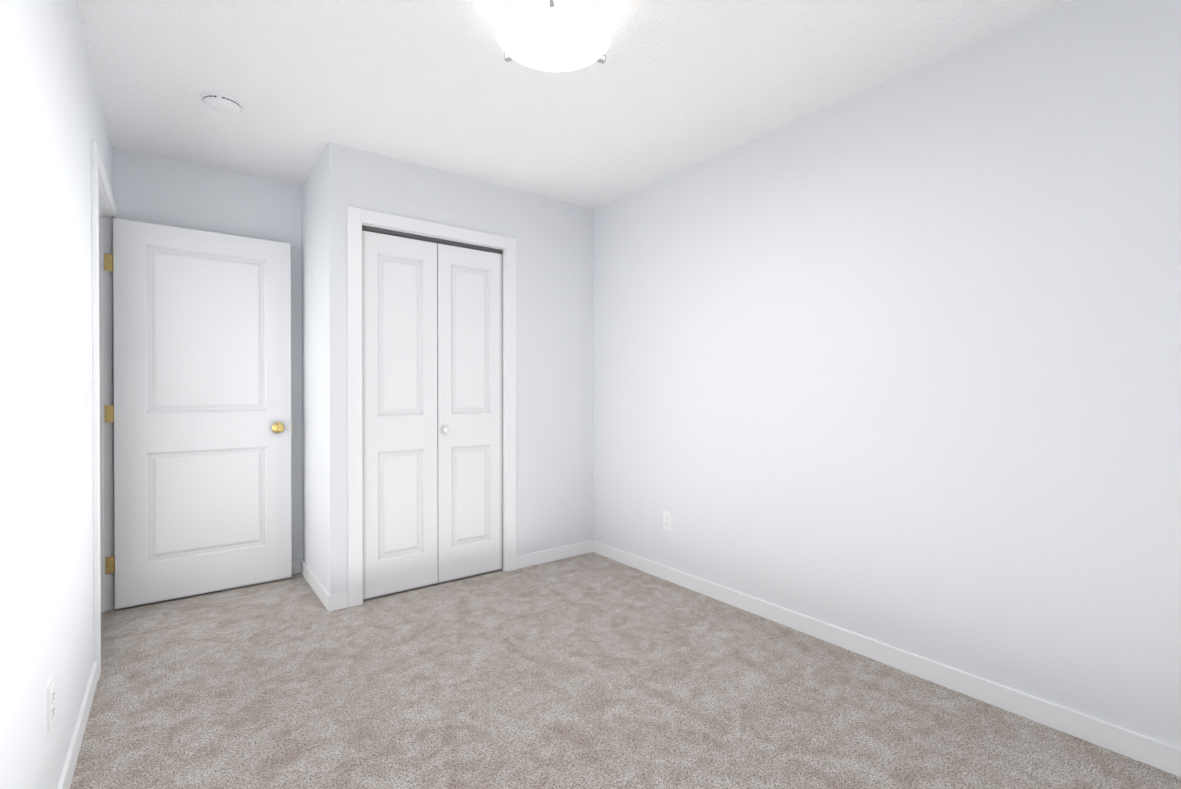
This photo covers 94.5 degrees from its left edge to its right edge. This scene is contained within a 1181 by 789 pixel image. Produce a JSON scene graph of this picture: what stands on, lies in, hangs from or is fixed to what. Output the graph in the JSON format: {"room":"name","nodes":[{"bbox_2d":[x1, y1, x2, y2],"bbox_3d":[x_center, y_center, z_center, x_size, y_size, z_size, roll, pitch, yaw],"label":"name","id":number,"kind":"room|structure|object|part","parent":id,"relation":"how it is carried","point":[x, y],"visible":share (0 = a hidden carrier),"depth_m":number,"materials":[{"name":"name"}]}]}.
{"room":"empty bedroom","nodes":[
{"label":"empty bedroom","id":0,"kind":"room"},
{"bbox_2d":[0,0,112,788],"bbox_3d":[-1.231,-0.082,1.101,0.115,2.440,4.455,0,0,-37],"label":"wall","id":1,"kind":"structure","parent":0,"point":[53,124],"depth_m":1.35,"materials":[{"name":"white paint"}]},
{"bbox_2d":[47,676,54,733],"bbox_3d":[-1.369,0.787,1.388,0.008,0.115,0.070,0,0,-37],"label":"outlet","id":2,"kind":"object","parent":1,"relation":"attached to","point":[50,704],"visible":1,"depth_m":1.38,"materials":[{"name":"white plastic"}]},
{"bbox_2d":[57,661,97,788],"bbox_3d":[-0.888,1.099,0.764,0.012,0.082,3.491,0,0,-37],"label":"baseboard","id":3,"kind":"structure","parent":1,"relation":"attached to","point":[67,772],"depth_m":1.73,"materials":[{"name":"white paint"}]},
{"bbox_2d":[91,141,116,680],"bbox_3d":[-2.292,0.067,2.488,0.147,2.127,0.963,0,0,-37],"label":"door frame","id":4,"kind":"structure","parent":1,"relation":"attached to","point":[106,398],"depth_m":2.82,"materials":[{"name":"white paint"}]},
{"bbox_2d":[104,218,291,608],"bbox_3d":[-2.157,0.100,3.059,0.853,2.030,0.106,0,0,-37],"label":"door","id":5,"kind":"structure","parent":1,"relation":"in","point":[202,389],"depth_m":3.05,"materials":[{"name":"paint"}]},
{"bbox_3d":[-2.497,-0.689,2.833,0.046,0.097,0.045,0,0,-37],"label":"main door hinge","id":6,"kind":"part","parent":5,"relation":"part of","materials":[{"name":"gold metal"}]},
{"bbox_3d":[-2.497,0.102,2.838,0.046,0.097,0.045,0,0,-37],"label":"main door hinge","id":7,"kind":"part","parent":5,"relation":"part of","materials":[{"name":"gold metal"}]},
{"bbox_3d":[-2.497,0.891,2.842,0.046,0.097,0.045,0,0,-37],"label":"main door hinge","id":8,"kind":"part","parent":5,"relation":"part of","materials":[{"name":"gold metal"}]},
{"bbox_3d":[-1.860,0.199,3.257,0.066,0.066,0.059,0,0,-37],"label":"main door knob","id":9,"kind":"part","parent":5,"relation":"part of","materials":[{"name":"gold metal"}]},
{"bbox_2d":[112,147,302,560],"bbox_3d":[-2.063,-0.094,3.342,3.977,2.440,0.115,0,0,-37],"label":"wall","id":10,"kind":"structure","parent":0,"point":[146,188],"depth_m":3.22,"materials":[{"name":"white paint"}]},
{"bbox_2d":[292,560,300,573],"bbox_3d":[-2.183,1.086,3.177,0.888,0.082,0.012,0,0,-37],"label":"baseboard","id":11,"kind":"structure","parent":10,"relation":"attached to","point":[296,566],"depth_m":3.43,"materials":[{"name":"white paint"}]},
{"bbox_2d":[301,142,352,594],"bbox_3d":[-1.545,-0.093,3.182,0.115,2.440,0.768,0,0,-37],"label":"wall","id":12,"kind":"structure","parent":0,"point":[327,193],"depth_m":2.91,"materials":[{"name":"white paint"}]},
{"bbox_2d":[301,559,329,609],"bbox_3d":[-1.596,1.086,3.150,0.012,0.082,0.768,0,0,-37],"label":"baseboard","id":13,"kind":"structure","parent":12,"relation":"attached to","point":[318,588],"depth_m":3.10,"materials":[{"name":"white paint"}]},
{"bbox_2d":[353,148,592,555],"bbox_3d":[-0.659,-0.095,3.449,1.617,2.440,0.115,0,0,-37],"label":"wall","id":14,"kind":"structure","parent":0,"point":[554,372],"depth_m":3.63,"materials":[{"name":"white paint"}]},
{"bbox_2d":[328,592,347,611],"bbox_3d":[-1.325,1.087,2.866,0.097,0.082,0.012,0,0,-37],"label":"baseboard","id":15,"kind":"structure","parent":14,"relation":"attached to","point":[338,601],"depth_m":2.86,"materials":[{"name":"white paint"}]},
{"bbox_2d":[362,229,437,599],"bbox_3d":[-1.081,0.110,3.104,0.423,2.011,0.034,0,0,-37],"label":"closet door","id":16,"kind":"structure","parent":14,"relation":"in","point":[399,416],"depth_m":3.08,"materials":[{"name":"paint"}]},
{"bbox_2d":[347,206,515,606],"bbox_3d":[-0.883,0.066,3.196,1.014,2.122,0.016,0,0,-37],"label":"trim","id":17,"kind":"structure","parent":14,"relation":"attached to","point":[357,218],"depth_m":2.92,"materials":[{"name":"white paint"}]},
{"bbox_2d":[362,225,501,253],"bbox_3d":[-0.910,-0.905,3.227,0.856,0.028,0.030,0,0,-37],"label":"door track","id":18,"kind":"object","parent":14,"relation":"attached to","point":[430,239],"depth_m":3.19,"materials":[{"name":"grey metal"}]},
{"bbox_2d":[437,243,501,582],"bbox_3d":[-0.732,0.108,3.353,0.423,2.011,0.063,0,0,-37],"label":"closet door","id":19,"kind":"structure","parent":14,"relation":"in","point":[469,364],"depth_m":3.34,"materials":[{"name":"paint"}]},
{"bbox_2d":[516,541,592,568],"bbox_3d":[-0.234,1.083,3.701,0.621,0.082,0.012,0,0,-37],"label":"baseboard","id":20,"kind":"structure","parent":14,"relation":"attached to","point":[544,556],"depth_m":3.68,"materials":[{"name":"white paint"}]},
{"bbox_2d":[76,0,1075,208],"bbox_3d":[-0.629,-1.354,1.555,4.092,0.100,4.685,0,0,-37],"label":"ceiling","id":21,"kind":"structure","parent":0,"point":[667,88],"depth_m":2.26,"materials":[{"name":"white paint"}]},
{"bbox_2d":[203,92,240,114],"bbox_3d":[-1.638,-1.288,2.431,0.142,0.042,0.142,0,0,-37],"label":"smoke detector","id":22,"kind":"object","parent":21,"relation":"attached to","point":[221,103],"visible":1,"depth_m":2.40,"materials":[{"name":"white plastic"}]},
{"bbox_2d":[496,0,610,71],"bbox_3d":[-0.117,-1.224,1.843,0.401,0.164,0.386,0,0,-37],"label":"flush-mount light","id":23,"kind":"object","parent":21,"relation":"attached to","point":[556,35],"visible":1,"depth_m":1.77,"materials":[{"name":"white glass"}]},
{"bbox_2d":[70,552,1180,788],"bbox_3d":[-0.629,1.186,1.569,4.092,0.100,4.685,0,0,-37],"label":"floor","id":24,"kind":"structure","parent":0,"point":[592,670],"depth_m":2.00,"materials":[{"name":"carpet"}]},
{"bbox_2d":[593,0,1180,747],"bbox_3d":[0.950,-0.091,2.770,0.115,2.440,4.685,0,0,-37],"label":"wall","id":25,"kind":"structure","parent":0,"point":[895,362],"depth_m":2.12,"materials":[{"name":"white paint"}]},
{"bbox_2d":[663,510,671,531],"bbox_3d":[0.466,0.766,3.308,0.008,0.115,0.070,0,0,-37],"label":"outlet","id":26,"kind":"object","parent":25,"relation":"attached to","point":[667,520],"visible":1,"depth_m":3.30,"materials":[{"name":"white plastic"}]},
{"bbox_2d":[592,540,1180,776],"bbox_3d":[1.133,1.090,2.433,0.012,0.082,3.687,0,0,-37],"label":"baseboard","id":27,"kind":"structure","parent":25,"relation":"attached to","point":[1163,756],"depth_m":2.11,"materials":[{"name":"white paint"}]}
]}

